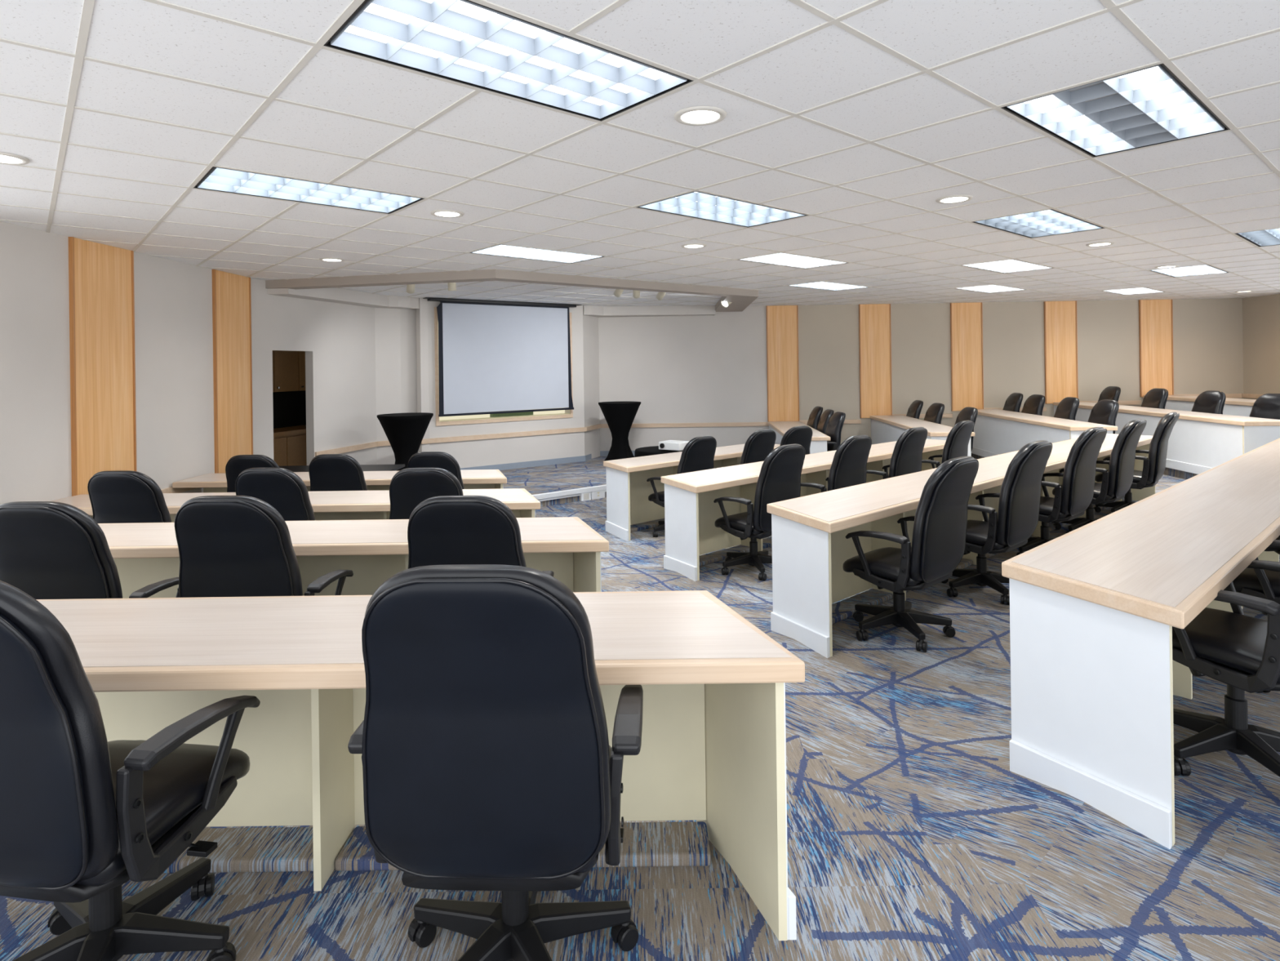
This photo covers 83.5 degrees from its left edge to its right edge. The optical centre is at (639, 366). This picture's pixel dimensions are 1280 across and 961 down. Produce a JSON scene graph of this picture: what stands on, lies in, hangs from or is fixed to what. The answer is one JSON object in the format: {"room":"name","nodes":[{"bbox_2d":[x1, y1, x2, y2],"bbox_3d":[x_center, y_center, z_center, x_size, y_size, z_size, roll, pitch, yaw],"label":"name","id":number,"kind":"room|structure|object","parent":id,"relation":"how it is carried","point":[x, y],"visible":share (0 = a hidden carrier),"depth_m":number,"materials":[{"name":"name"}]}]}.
{"room":"lecture hall","nodes":[
{"label":"lecture hall","id":0,"kind":"room"},
{"bbox_2d":[0,221,253,504],"bbox_3d":[-4.673,0.561,6.575,0.120,3.265,3.950,-1,0,0],"label":"wall","id":1,"kind":"structure","parent":0,"point":[174,326],"depth_m":5.77,"materials":[{"name":"paint"}]},
{"bbox_2d":[68,236,136,496],"bbox_3d":[-4.604,0.026,6.165,0.032,2.153,0.706,-1,0,0],"label":"wall panel","id":2,"kind":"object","parent":1,"relation":"attached to","point":[101,276],"depth_m":6.12,"materials":[{"name":"brown wood"}]},
{"bbox_2d":[212,269,253,473],"bbox_3d":[-4.603,0.076,8.120,0.032,2.253,0.716,-1,0,0],"label":"wall panel","id":3,"kind":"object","parent":1,"relation":"attached to","point":[231,292],"depth_m":8.07,"materials":[{"name":"brown wood"}]},
{"bbox_2d":[272,390,306,428],"bbox_3d":[-5.118,0.577,9.866,1.370,3.245,3.600,-1,0,14],"label":"wall","id":4,"kind":"structure","parent":0,"point":[289,406],"depth_m":11.14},
{"bbox_2d":[272,350,305,391],"bbox_3d":[-5.506,-0.075,10.169,0.365,0.900,2.500,-1,0,14],"label":"upper cabinet","id":5,"kind":"object","parent":4,"relation":"attached to","point":[288,366],"visible":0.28,"depth_m":10.65,"materials":[{"name":"brown wood"}]},
{"bbox_2d":[251,278,377,465],"bbox_3d":[-4.371,0.557,9.740,0.120,3.265,2.425,-1,0,14],"label":"wall","id":6,"kind":"structure","parent":0,"point":[337,340],"depth_m":9.75,"materials":[{"name":"paint"}]},
{"bbox_2d":[266,287,419,308],"bbox_3d":[-4.107,-0.975,10.029,0.453,0.166,2.643,-1,0,20],"label":"trim","id":7,"kind":"structure","parent":6,"relation":"attached to","point":[335,295],"depth_m":9.96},
{"bbox_2d":[315,441,377,456],"bbox_3d":[-4.159,1.179,10.233,0.030,0.075,1.369,-1,0,14],"label":"trim","id":8,"kind":"structure","parent":6,"relation":"attached to","point":[355,447],"depth_m":10.22,"materials":[{"name":"brown wood"}]},
{"bbox_2d":[374,297,429,464],"bbox_3d":[-3.749,0.548,11.226,0.814,3.265,0.369,-1,0,-25],"label":"wall","id":9,"kind":"structure","parent":0,"point":[395,329],"depth_m":11.13,"materials":[{"name":"paint"}]},
{"bbox_2d":[415,301,584,467],"bbox_3d":[-2.268,0.528,12.152,2.998,3.265,0.180,-1,0,-37],"label":"wall","id":10,"kind":"structure","parent":0,"point":[480,452],"depth_m":12.10,"materials":[{"name":"paint"}]},
{"bbox_2d":[434,306,573,426],"bbox_3d":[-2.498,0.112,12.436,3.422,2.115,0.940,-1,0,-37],"label":"whiteboard","id":11,"kind":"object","parent":10,"relation":"in","point":[516,416],"depth_m":12.17,"materials":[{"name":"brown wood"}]},
{"bbox_2d":[421,426,586,444],"bbox_3d":[-2.188,1.152,12.074,3.038,0.075,0.030,-1,0,-37],"label":"trim","id":12,"kind":"structure","parent":10,"relation":"attached to","point":[435,440],"depth_m":11.96,"materials":[{"name":"brown wood"}]},
{"bbox_2d":[460,455,585,470],"bbox_3d":[-2.195,1.680,12.075,2.998,0.100,0.012,-1,0,-37],"label":"baseboard","id":13,"kind":"structure","parent":10,"relation":"attached to","point":[575,459],"depth_m":12.31,"materials":[{"name":"grey plastic"}]},
{"bbox_2d":[499,456,606,506],"bbox_3d":[-1.251,1.812,11.480,7.871,0.190,2.810,-1,0,-38],"label":"floor","id":14,"kind":"structure","parent":0,"point":[590,473],"depth_m":11.05,"materials":[{"name":"carpet"}]},
{"bbox_2d":[377,412,433,471],"bbox_3d":[-3.314,1.212,10.150,0.760,1.067,0.760,-1,0,-17],"label":"cocktail table","id":15,"kind":"object","parent":14,"relation":"on","point":[405,433],"visible":0.77,"depth_m":9.95,"materials":[{"name":"black fabric"}]},
{"bbox_2d":[532,484,606,499],"bbox_3d":[-0.116,1.723,10.554,5.550,0.067,0.050,-1,0,-38],"label":"trim","id":16,"kind":"structure","parent":14,"relation":"attached to","point":[572,491],"depth_m":9.86,"materials":[{"name":"white plastic"}]},
{"bbox_2d":[598,400,640,461],"bbox_3d":[-0.354,1.171,12.750,0.760,1.067,0.760,-1,0,-17],"label":"cocktail table","id":17,"kind":"object","parent":14,"relation":"on","point":[620,416],"visible":0.97,"depth_m":12.57,"materials":[{"name":"black fabric"}]},
{"bbox_2d":[582,305,599,458],"bbox_3d":[-0.952,0.510,13.347,0.122,3.265,0.736,-1,0,19],"label":"wall","id":18,"kind":"structure","parent":0,"point":[590,323],"depth_m":13.32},
{"bbox_2d":[0,0,1279,306],"bbox_3d":[3.380,-1.161,6.899,17.905,0.008,15.942,-1,0,0],"label":"ceiling","id":19,"kind":"structure","parent":0,"point":[853,117],"depth_m":3.65,"materials":[{"name":"tile"}]},
{"bbox_2d":[0,151,30,164],"bbox_3d":[-3.271,-1.065,3.664,0.236,0.009,0.236,-1,0,0],"label":"recessed light","id":20,"kind":"object","parent":19,"relation":"in","point":[7,158],"visible":1,"depth_m":3.69,"materials":[{"name":"white"}]},
{"bbox_2d":[193,166,424,213],"bbox_3d":[-2.047,-1.122,4.495,1.215,0.076,0.600,-1,0,-41],"label":"ceiling light","id":21,"kind":"object","parent":19,"relation":"attached to","point":[217,179],"visible":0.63,"depth_m":4.51,"materials":[{"name":"white plastic"}]},
{"bbox_2d":[422,297,581,417],"bbox_3d":[-2.197,-0.151,11.957,2.818,1.861,0.150,-1,0,-37],"label":"projector screen","id":22,"kind":"object","parent":19,"relation":"hanging from","point":[495,357],"visible":1,"depth_m":11.88,"materials":[{"name":"white fabric"}]},
{"bbox_2d":[324,0,693,121],"bbox_3d":[-0.437,-1.144,2.626,1.215,0.076,0.600,-1,0,-41],"label":"ceiling light","id":23,"kind":"object","parent":19,"relation":"attached to","point":[468,42],"visible":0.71,"depth_m":2.62,"materials":[{"name":"white plastic"}]},
{"bbox_2d":[469,244,604,263],"bbox_3d":[-0.997,-1.137,7.051,1.215,0.076,0.600,-1,0,-41],"label":"ceiling light","id":24,"kind":"object","parent":19,"relation":"attached to","point":[500,250],"visible":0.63,"depth_m":7.09,"materials":[{"name":"white plastic"}]},
{"bbox_2d":[673,106,726,125],"bbox_3d":[0.268,-1.113,3.194,0.236,0.009,0.236,-1,0,0],"label":"recessed light","id":25,"kind":"object","parent":19,"relation":"in","point":[695,115],"visible":1,"depth_m":3.17,"materials":[{"name":"white"}]},
{"bbox_2d":[637,191,808,227],"bbox_3d":[0.614,-1.159,5.182,1.215,0.076,0.600,-1,0,-41],"label":"ceiling light","id":26,"kind":"object","parent":19,"relation":"attached to","point":[695,204],"visible":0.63,"depth_m":5.22,"materials":[{"name":"white plastic"}]},
{"bbox_2d":[738,252,846,268],"bbox_3d":[1.664,-1.173,7.738,1.215,0.076,0.600,-1,0,-41],"label":"ceiling light","id":27,"kind":"object","parent":19,"relation":"attached to","point":[777,259],"visible":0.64,"depth_m":7.79,"materials":[{"name":"white plastic"}]},
{"bbox_2d":[790,281,868,290],"bbox_3d":[2.714,-1.187,10.293,1.215,0.076,0.600,-1,0,-41],"label":"ceiling light","id":28,"kind":"object","parent":19,"relation":"attached to","point":[820,285],"visible":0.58,"depth_m":10.35,"materials":[{"name":"white plastic"}]},
{"bbox_2d":[955,284,1025,293],"bbox_3d":[5.375,-1.223,10.980,1.215,0.076,0.600,-1,0,-41],"label":"ceiling light","id":29,"kind":"object","parent":19,"relation":"attached to","point":[989,288],"visible":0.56,"depth_m":11.04,"materials":[{"name":"white plastic"}]},
{"bbox_2d":[960,259,1053,273],"bbox_3d":[4.324,-1.209,8.424,1.215,0.076,0.600,-1,0,-41],"label":"ceiling light","id":30,"kind":"object","parent":19,"relation":"attached to","point":[1009,265],"visible":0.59,"depth_m":8.47,"materials":[{"name":"white plastic"}]},
{"bbox_2d":[972,208,1105,238],"bbox_3d":[3.274,-1.195,5.869,1.215,0.076,0.600,-1,0,-41],"label":"ceiling light","id":31,"kind":"object","parent":19,"relation":"attached to","point":[1050,222],"visible":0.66,"depth_m":5.90,"materials":[{"name":"white plastic"}]},
{"bbox_2d":[1000,63,1230,157],"bbox_3d":[2.224,-1.180,3.313,1.215,0.076,0.600,-1,0,-41],"label":"ceiling light","id":32,"kind":"object","parent":19,"relation":"attached to","point":[1149,106],"visible":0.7,"depth_m":3.31,"materials":[{"name":"white plastic"}]},
{"bbox_2d":[1149,265,1228,277],"bbox_3d":[6.985,-1.245,9.111,1.215,0.076,0.600,-1,0,-41],"label":"ceiling light","id":33,"kind":"object","parent":19,"relation":"attached to","point":[1201,269],"visible":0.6,"depth_m":9.16,"materials":[{"name":"white plastic"}]},
{"bbox_2d":[1235,228,1279,246],"bbox_3d":[5.934,-1.231,6.555,1.215,0.076,0.600,-1,0,-41],"label":"ceiling light","id":34,"kind":"object","parent":19,"relation":"attached to","point":[1268,237],"visible":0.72,"depth_m":6.66,"materials":[{"name":"white plastic"}]},
{"bbox_2d":[0,453,1279,960],"bbox_3d":[2.982,1.607,6.800,17.868,0.435,14.200,-1,0,0],"label":"floor","id":35,"kind":"structure","parent":0,"point":[912,834],"depth_m":2.18,"materials":[{"name":"carpet"}]},
{"bbox_2d":[0,501,179,599],"bbox_3d":[-2.511,1.127,3.322,0.666,1.125,0.766,-1,0,3],"label":"office chair","id":36,"kind":"object","parent":35,"relation":"on","point":[49,549],"visible":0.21,"depth_m":3.03,"materials":[{"name":"black leather"}]},
{"bbox_2d":[87,470,171,523],"bbox_3d":[-3.412,1.249,5.056,0.666,1.125,0.766,-1,0,4],"label":"office chair","id":37,"kind":"object","parent":35,"relation":"on","point":[116,496],"visible":0.23,"depth_m":4.75,"materials":[{"name":"black leather"}]},
{"bbox_2d":[0,580,260,960],"bbox_3d":[-1.371,0.980,1.759,0.666,1.137,0.763,-1,0,9],"label":"office chair","id":38,"kind":"object","parent":35,"relation":"on","point":[84,815],"visible":1,"depth_m":1.55,"materials":[{"name":"leather"}]},
{"bbox_2d":[225,454,279,492],"bbox_3d":[-3.481,1.350,6.729,0.666,1.125,0.766,-1,0,0],"label":"office chair","id":39,"kind":"object","parent":35,"relation":"on","point":[236,464],"visible":0.18,"depth_m":6.38,"materials":[{"name":"leather"}]},
{"bbox_2d":[174,495,353,597],"bbox_3d":[-1.771,1.117,3.405,0.666,1.125,0.766,-1,0,2],"label":"office chair","id":40,"kind":"object","parent":35,"relation":"on","point":[228,545],"visible":0.34,"depth_m":3.12,"materials":[{"name":"leather"}]},
{"bbox_2d":[235,467,315,520],"bbox_3d":[-2.461,1.236,5.102,0.666,1.125,0.766,-1,0,4],"label":"office chair","id":41,"kind":"object","parent":35,"relation":"on","point":[281,488],"visible":0.16,"depth_m":4.78,"materials":[{"name":"leather"}]},
{"bbox_2d":[52,488,540,522],"bbox_3d":[-2.647,1.426,5.555,3.847,0.820,0.610,-1,0,0],"label":"desk","id":42,"kind":"object","parent":35,"relation":"on","point":[326,504],"visible":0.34,"depth_m":5.53,"materials":[{"name":"brown wood"}]},
{"bbox_2d":[308,453,367,491],"bbox_3d":[-2.704,1.339,6.685,0.666,1.125,0.766,-1,0,3],"label":"office chair","id":43,"kind":"object","parent":35,"relation":"on","point":[327,472],"visible":0.26,"depth_m":6.37,"materials":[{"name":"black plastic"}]},
{"bbox_2d":[172,469,506,492],"bbox_3d":[-2.933,1.510,7.315,3.273,0.799,0.610,-1,0,0],"label":"desk","id":44,"kind":"object","parent":35,"relation":"on","point":[472,478],"visible":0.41,"depth_m":7.17,"materials":[{"name":"brown wood"}]},
{"bbox_2d":[279,464,404,471],"bbox_3d":[-3.529,1.541,8.170,1.500,0.745,0.660,-1,0,0],"label":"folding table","id":45,"kind":"object","parent":35,"relation":"on","point":[365,467],"visible":0.25,"depth_m":8.26,"materials":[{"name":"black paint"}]},
{"bbox_2d":[97,516,608,598],"bbox_3d":[-2.362,1.326,3.955,4.420,0.817,0.610,-1,0,0],"label":"desk","id":46,"kind":"object","parent":35,"relation":"on","point":[144,554],"visible":0.26,"depth_m":4.04,"materials":[{"name":"brown wood"}]},
{"bbox_2d":[35,590,804,940],"bbox_3d":[-2.070,1.199,2.165,5.008,0.802,0.610,-1,0,0],"label":"desk","id":47,"kind":"object","parent":35,"relation":"on","point":[713,752],"visible":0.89,"depth_m":2.18,"materials":[{"name":"brown wood"}]},
{"bbox_2d":[389,467,463,519],"bbox_3d":[-1.409,1.222,5.000,0.666,1.125,0.766,-1,0,0],"label":"office chair","id":48,"kind":"object","parent":35,"relation":"on","point":[409,486],"visible":0.19,"depth_m":4.67,"materials":[{"name":"leather"}]},
{"bbox_2d":[407,451,464,488],"bbox_3d":[-1.851,1.328,6.762,0.666,1.125,0.766,-1,0,3],"label":"office chair","id":49,"kind":"object","parent":35,"relation":"on","point":[441,460],"visible":0.15,"depth_m":6.42,"materials":[{"name":"leather"}]},
{"bbox_2d":[163,821,711,872],"bbox_3d":[-2.173,1.544,2.275,4.783,0.040,0.169,-1,0,0],"label":"step riser","id":50,"kind":"structure","parent":35,"relation":"on","point":[681,843],"depth_m":2.23,"materials":[{"name":"carpet"}]},
{"bbox_2d":[407,495,554,576],"bbox_3d":[-0.747,1.103,3.326,0.666,1.125,0.766,-1,0,0],"label":"office chair","id":51,"kind":"object","parent":35,"relation":"on","point":[442,530],"visible":0.27,"depth_m":3.01,"materials":[{"name":"black leather"}]},
{"bbox_2d":[347,564,643,960],"bbox_3d":[-0.324,0.966,1.760,0.666,1.137,0.766,-1,0,2],"label":"office chair","id":52,"kind":"object","parent":35,"relation":"on","point":[489,762],"visible":1,"depth_m":1.50,"materials":[{"name":"black leather"}]},
{"bbox_2d":[634,445,682,457],"bbox_3d":[0.380,1.485,9.650,0.940,0.750,0.940,-1,0,0],"label":"round table","id":53,"kind":"object","parent":35,"relation":"on","point":[646,451],"visible":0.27,"depth_m":9.43,"materials":[{"name":"black fabric"}]},
{"bbox_2d":[658,440,688,452],"bbox_3d":[0.447,1.046,9.412,0.342,0.125,0.281,-1,0,38],"label":"projector","id":54,"kind":"object","parent":53,"relation":"on","point":[671,445],"visible":0.82,"depth_m":9.32,"materials":[{"name":"white plastic"}]},
{"bbox_2d":[646,435,716,537],"bbox_3d":[0.459,1.304,7.909,0.666,1.110,0.766,-1,0,-43],"label":"office chair","id":55,"kind":"object","parent":35,"relation":"on","point":[698,454],"visible":0.35,"depth_m":7.68,"materials":[{"name":"black leather"}]},
{"bbox_2d":[603,444,780,541],"bbox_3d":[0.755,1.459,8.781,2.868,0.799,0.610,-1,0,-41],"label":"desk","id":56,"kind":"object","parent":35,"relation":"on","point":[628,491],"visible":0.52,"depth_m":8.28,"materials":[{"name":"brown wood"}]},
{"bbox_2d":[698,536,772,566],"bbox_3d":[2.006,1.722,7.705,4.395,0.040,0.169,-1,0,-41],"label":"trim","id":57,"kind":"structure","parent":35,"relation":"on","point":[707,558],"depth_m":6.63,"materials":[{"name":"carpet"}]},
{"bbox_2d":[713,429,776,468],"bbox_3d":[1.235,1.293,8.584,0.666,1.110,0.766,-1,0,-41],"label":"office chair","id":58,"kind":"object","parent":35,"relation":"on","point":[760,443],"visible":0.19,"depth_m":8.28,"materials":[{"name":"black leather"}]},
{"bbox_2d":[713,444,805,580],"bbox_3d":[1.011,1.196,6.111,0.666,1.110,0.766,-1,0,-41],"label":"office chair","id":59,"kind":"object","parent":35,"relation":"on","point":[779,479],"visible":0.8,"depth_m":5.88,"materials":[{"name":"black leather"}]},
{"bbox_2d":[779,425,812,454],"bbox_3d":[1.779,1.286,9.030,0.666,1.110,0.766,-1,0,-35],"label":"office chair","id":60,"kind":"object","parent":35,"relation":"on","point":[802,435],"visible":0.12,"depth_m":8.73,"materials":[{"name":"black leather"}]},
{"bbox_2d":[767,421,830,453],"bbox_3d":[2.609,1.437,12.045,0.610,0.805,3.025,-1,0,4],"label":"desk","id":61,"kind":"object","parent":35,"relation":"on","point":[819,439],"visible":0.26,"depth_m":11.53,"materials":[{"name":"brown wood"}]},
{"bbox_2d":[661,439,946,581],"bbox_3d":[2.035,1.363,7.589,4.698,0.821,0.610,-1,0,-41],"label":"desk","id":62,"kind":"object","parent":35,"relation":"on","point":[691,513],"visible":0.48,"depth_m":6.58,"materials":[{"name":"brown wood"}]},
{"bbox_2d":[825,411,845,451],"bbox_3d":[2.848,1.276,11.347,0.766,1.100,0.666,-1,0,-4],"label":"office chair","id":63,"kind":"object","parent":35,"relation":"on","point":[833,429],"visible":0.28,"depth_m":11.19,"materials":[{"name":"black leather"}]},
{"bbox_2d":[800,435,871,492],"bbox_3d":[1.781,1.186,6.780,0.666,1.110,0.766,-1,0,-41],"label":"office chair","id":64,"kind":"object","parent":35,"relation":"on","point":[849,464],"visible":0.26,"depth_m":6.49,"materials":[{"name":"leather"}]},
{"bbox_2d":[866,426,927,479],"bbox_3d":[2.590,1.175,7.510,0.666,1.110,0.766,-1,0,-41],"label":"office chair","id":65,"kind":"object","parent":35,"relation":"on","point":[906,457],"visible":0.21,"depth_m":7.21,"materials":[{"name":"leather"}]},
{"bbox_2d":[842,456,978,652],"bbox_3d":[1.624,1.078,4.353,0.666,1.110,0.766,-1,0,-41],"label":"office chair","id":66,"kind":"object","parent":35,"relation":"on","point":[937,548],"visible":1,"depth_m":4.16,"materials":[{"name":"leather"}]},
{"bbox_2d":[870,415,974,456],"bbox_3d":[4.507,1.346,11.761,0.610,0.854,3.478,-1,0,4],"label":"desk","id":67,"kind":"object","parent":35,"relation":"on","point":[884,428],"visible":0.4,"depth_m":11.99,"materials":[{"name":"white wood"}]},
{"bbox_2d":[923,402,944,424],"bbox_3d":[4.707,1.161,12.079,0.766,1.080,0.666,-1,0,-2],"label":"office chair","id":68,"kind":"object","parent":35,"relation":"on","point":[934,414],"visible":0.17,"depth_m":11.97,"materials":[{"name":"leather"}]},
{"bbox_2d":[921,420,973,468],"bbox_3d":[3.417,1.164,8.256,0.666,1.110,0.766,-1,0,-44],"label":"office chair","id":69,"kind":"object","parent":35,"relation":"on","point":[956,445],"visible":0.25,"depth_m":7.95,"materials":[{"name":"leather"}]},
{"bbox_2d":[766,433,1155,657],"bbox_3d":[3.345,1.243,6.371,6.577,0.808,0.610,-1,0,-41],"label":"desk","id":70,"kind":"object","parent":35,"relation":"on","point":[811,547],"visible":0.48,"depth_m":4.54,"materials":[{"name":"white wood"}]},
{"bbox_2d":[954,406,977,452],"bbox_3d":[4.687,1.161,10.864,0.766,1.080,0.666,-1,0,0],"label":"office chair","id":71,"kind":"object","parent":35,"relation":"on","point":[968,413],"visible":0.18,"depth_m":10.73,"materials":[{"name":"leather"}]},
{"bbox_2d":[831,497,1124,624],"bbox_3d":[3.325,1.594,6.495,6.250,0.040,0.170,-1,0,-41],"label":"trim","id":72,"kind":"structure","parent":35,"relation":"on","point":[842,610],"depth_m":4.93,"materials":[{"name":"carpet"}]},
{"bbox_2d":[941,440,1052,604],"bbox_3d":[2.500,1.066,5.128,0.666,1.110,0.766,-1,0,-41],"label":"office chair","id":73,"kind":"object","parent":35,"relation":"on","point":[1010,528],"visible":0.78,"depth_m":4.89,"materials":[{"name":"leather"}]},
{"bbox_2d":[1003,392,1022,412],"bbox_3d":[6.555,1.026,13.097,0.766,1.080,0.666,-1,0,3],"label":"office chair","id":74,"kind":"object","parent":35,"relation":"on","point":[1013,402],"visible":0.19,"depth_m":12.96,"materials":[{"name":"leather"}]},
{"bbox_2d":[1021,394,1045,415],"bbox_3d":[6.505,1.027,12.302,0.766,1.080,0.666,-1,0,-2],"label":"office chair","id":75,"kind":"object","parent":35,"relation":"on","point":[1033,404],"visible":0.2,"depth_m":12.21,"materials":[{"name":"leather"}]},
{"bbox_2d":[971,408,1117,457],"bbox_3d":[6.228,1.242,11.520,0.610,0.884,3.857,-1,0,4],"label":"desk","id":76,"kind":"object","parent":35,"relation":"on","point":[997,431],"visible":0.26,"depth_m":11.39,"materials":[{"name":"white wood"}]},
{"bbox_2d":[1016,426,1106,555],"bbox_3d":[3.487,1.053,6.065,0.666,1.110,0.766,-1,0,-41],"label":"office chair","id":77,"kind":"object","parent":35,"relation":"on","point":[1071,500],"visible":0.66,"depth_m":5.80,"materials":[{"name":"leather"}]},
{"bbox_2d":[1053,396,1079,420],"bbox_3d":[6.455,1.027,11.283,0.766,1.080,0.666,-1,0,4],"label":"office chair","id":78,"kind":"object","parent":35,"relation":"on","point":[1067,408],"visible":0.2,"depth_m":11.16,"materials":[{"name":"leather"}]},
{"bbox_2d":[1052,418,1146,533],"bbox_3d":[4.334,1.041,6.802,0.666,1.110,0.766,-1,0,-43],"label":"office chair","id":79,"kind":"object","parent":35,"relation":"on","point":[1116,482],"visible":0.63,"depth_m":6.52,"materials":[{"name":"leather"}]},
{"bbox_2d":[1088,399,1119,433],"bbox_3d":[6.455,1.027,10.365,0.766,1.080,0.666,-1,0,-1],"label":"office chair","id":80,"kind":"object","parent":35,"relation":"on","point":[1104,411],"visible":0.19,"depth_m":10.27,"materials":[{"name":"leather"}]},
{"bbox_2d":[1097,386,1120,402],"bbox_3d":[8.253,0.890,13.011,0.766,1.055,0.666,-1,0,3],"label":"office chair","id":81,"kind":"object","parent":35,"relation":"on","point":[1110,393],"visible":0.17,"depth_m":12.90,"materials":[{"name":"leather"}]},
{"bbox_2d":[1093,412,1179,514],"bbox_3d":[5.227,1.029,7.579,0.766,1.110,0.666,-1,0,43],"label":"office chair","id":82,"kind":"object","parent":35,"relation":"on","point":[1153,468],"visible":0.64,"depth_m":7.29,"materials":[{"name":"leather"}]},
{"bbox_2d":[1001,438,1279,848],"bbox_3d":[4.680,1.108,5.214,8.518,0.804,0.610,-1,0,-41],"label":"desk","id":83,"kind":"object","parent":35,"relation":"on","point":[1095,607],"visible":0.94,"depth_m":2.59,"materials":[{"name":"brown wood"}]},
{"bbox_2d":[1140,387,1168,408],"bbox_3d":[8.203,0.891,11.790,0.766,1.055,0.666,-1,0,3],"label":"office chair","id":84,"kind":"object","parent":35,"relation":"on","point":[1156,397],"visible":0.17,"depth_m":11.68,"materials":[{"name":"leather"}]},
{"bbox_2d":[1053,401,1279,474],"bbox_3d":[7.851,1.108,11.055,0.610,0.889,4.690,-1,0,4],"label":"desk","id":85,"kind":"object","parent":35,"relation":"on","point":[1198,442],"visible":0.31,"depth_m":9.54,"materials":[{"name":"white wood"}]},
{"bbox_2d":[1143,395,1256,416],"bbox_3d":[9.466,0.968,10.611,0.610,0.874,5.482,-1,0,4],"label":"desk","id":86,"kind":"object","parent":35,"relation":"on","point":[1233,406],"visible":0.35,"depth_m":11.43,"materials":[{"name":"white wood"}]},
{"bbox_2d":[1191,390,1226,414],"bbox_3d":[8.203,0.891,10.650,0.766,1.055,0.666,-1,0,-1],"label":"office chair","id":87,"kind":"object","parent":35,"relation":"on","point":[1209,401],"visible":0.24,"depth_m":10.58,"materials":[{"name":"leather"}]},
{"bbox_2d":[1172,560,1279,776],"bbox_3d":[2.284,0.921,2.663,0.666,1.155,0.766,-1,0,-33],"label":"office chair","id":88,"kind":"object","parent":35,"relation":"on","point":[1241,651],"visible":0.7,"depth_m":2.63,"materials":[{"name":"leather"}]},
{"bbox_2d":[1223,535,1279,692],"bbox_3d":[3.142,0.910,3.329,0.666,1.155,0.766,-1,0,-37],"label":"office chair","id":89,"kind":"object","parent":35,"relation":"on","point":[1260,583],"visible":0.27,"depth_m":3.31,"materials":[{"name":"leather"}]},
{"bbox_2d":[1248,392,1279,419],"bbox_3d":[8.203,0.891,9.572,0.766,1.055,0.666,-1,0,-6],"label":"office chair","id":90,"kind":"object","parent":35,"relation":"on","point":[1267,406],"visible":0.15,"depth_m":9.61,"materials":[{"name":"black leather"}]},
{"bbox_2d":[598,297,1243,450],"bbox_3d":[5.218,0.427,13.554,11.985,3.265,0.120,-1,0,2],"label":"wall","id":91,"kind":"structure","parent":0,"point":[1208,344],"depth_m":13.53,"materials":[{"name":"paint"}]},
{"bbox_2d":[265,269,758,311],"bbox_3d":[-0.723,-1.055,10.365,8.142,0.100,2.569,-1,0,-37],"label":"trim","id":92,"kind":"structure","parent":91,"relation":"attached to","point":[740,299],"depth_m":8.63,"materials":[{"name":"beige paint"}]},
{"bbox_2d":[583,305,715,317],"bbox_3d":[0.195,-1.034,13.317,2.422,0.166,0.713,-1,0,0],"label":"trim","id":93,"kind":"structure","parent":91,"relation":"attached to","point":[589,310],"depth_m":13.26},
{"bbox_2d":[600,422,768,427],"bbox_3d":[0.850,1.111,13.610,3.232,0.075,0.030,-1,0,2],"label":"trim","id":94,"kind":"structure","parent":91,"relation":"attached to","point":[726,424],"depth_m":13.59,"materials":[{"name":"brown wood"}]},
{"bbox_2d":[766,305,799,421],"bbox_3d":[2.699,-0.036,13.553,0.592,2.228,0.032,-1,0,2],"label":"wall panel","id":95,"kind":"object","parent":91,"relation":"attached to","point":[782,321],"depth_m":13.55,"materials":[{"name":"brown wood"}]},
{"bbox_2d":[858,303,892,417],"bbox_3d":[4.433,-0.102,13.501,0.587,2.143,0.032,-1,0,2],"label":"trim","id":96,"kind":"structure","parent":91,"relation":"attached to","point":[874,320],"depth_m":13.49,"materials":[{"name":"brown wood"}]},
{"bbox_2d":[950,302,983,410],"bbox_3d":[6.133,-0.182,13.450,0.583,2.028,0.032,-1,0,2],"label":"trim","id":97,"kind":"structure","parent":91,"relation":"attached to","point":[966,318],"depth_m":13.45,"materials":[{"name":"brown wood"}]},
{"bbox_2d":[1044,300,1078,404],"bbox_3d":[7.867,-0.264,13.398,0.590,1.913,0.032,-1,0,2],"label":"trim","id":98,"kind":"structure","parent":91,"relation":"attached to","point":[1060,324],"depth_m":13.39,"materials":[{"name":"brown wood"}]},
{"bbox_2d":[1138,299,1173,396],"bbox_3d":[9.610,-0.340,13.346,0.596,1.808,0.032,-1,0,2],"label":"trim","id":99,"kind":"structure","parent":91,"relation":"attached to","point":[1155,316],"depth_m":13.34,"materials":[{"name":"brown wood"}]},
{"bbox_2d":[1242,293,1279,399],"bbox_3d":[11.266,0.344,12.457,0.120,3.265,1.714,-1,0,0],"label":"wall","id":100,"kind":"structure","parent":0,"point":[1260,314],"depth_m":12.92,"materials":[{"name":"paint"}]},
{"bbox_3d":[-5.036,1.969,9.850,2.319,0.060,3.762,-1,0,0],"label":"floor","id":101,"kind":"structure","parent":0,"visible":0},
{"bbox_2d":[273,432,306,466],"bbox_3d":[-5.400,1.469,10.148,0.540,0.950,2.500,-1,0,14],"label":"base cabinet","id":102,"kind":"object","parent":101,"relation":"on","point":[288,450],"visible":0.1,"depth_m":10.39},
{"bbox_2d":[273,424,306,437],"bbox_3d":[-5.388,0.963,10.143,0.580,0.060,2.540,-1,0,14],"label":"countertop","id":103,"kind":"structure","parent":102,"relation":"on","point":[278,432],"depth_m":10.50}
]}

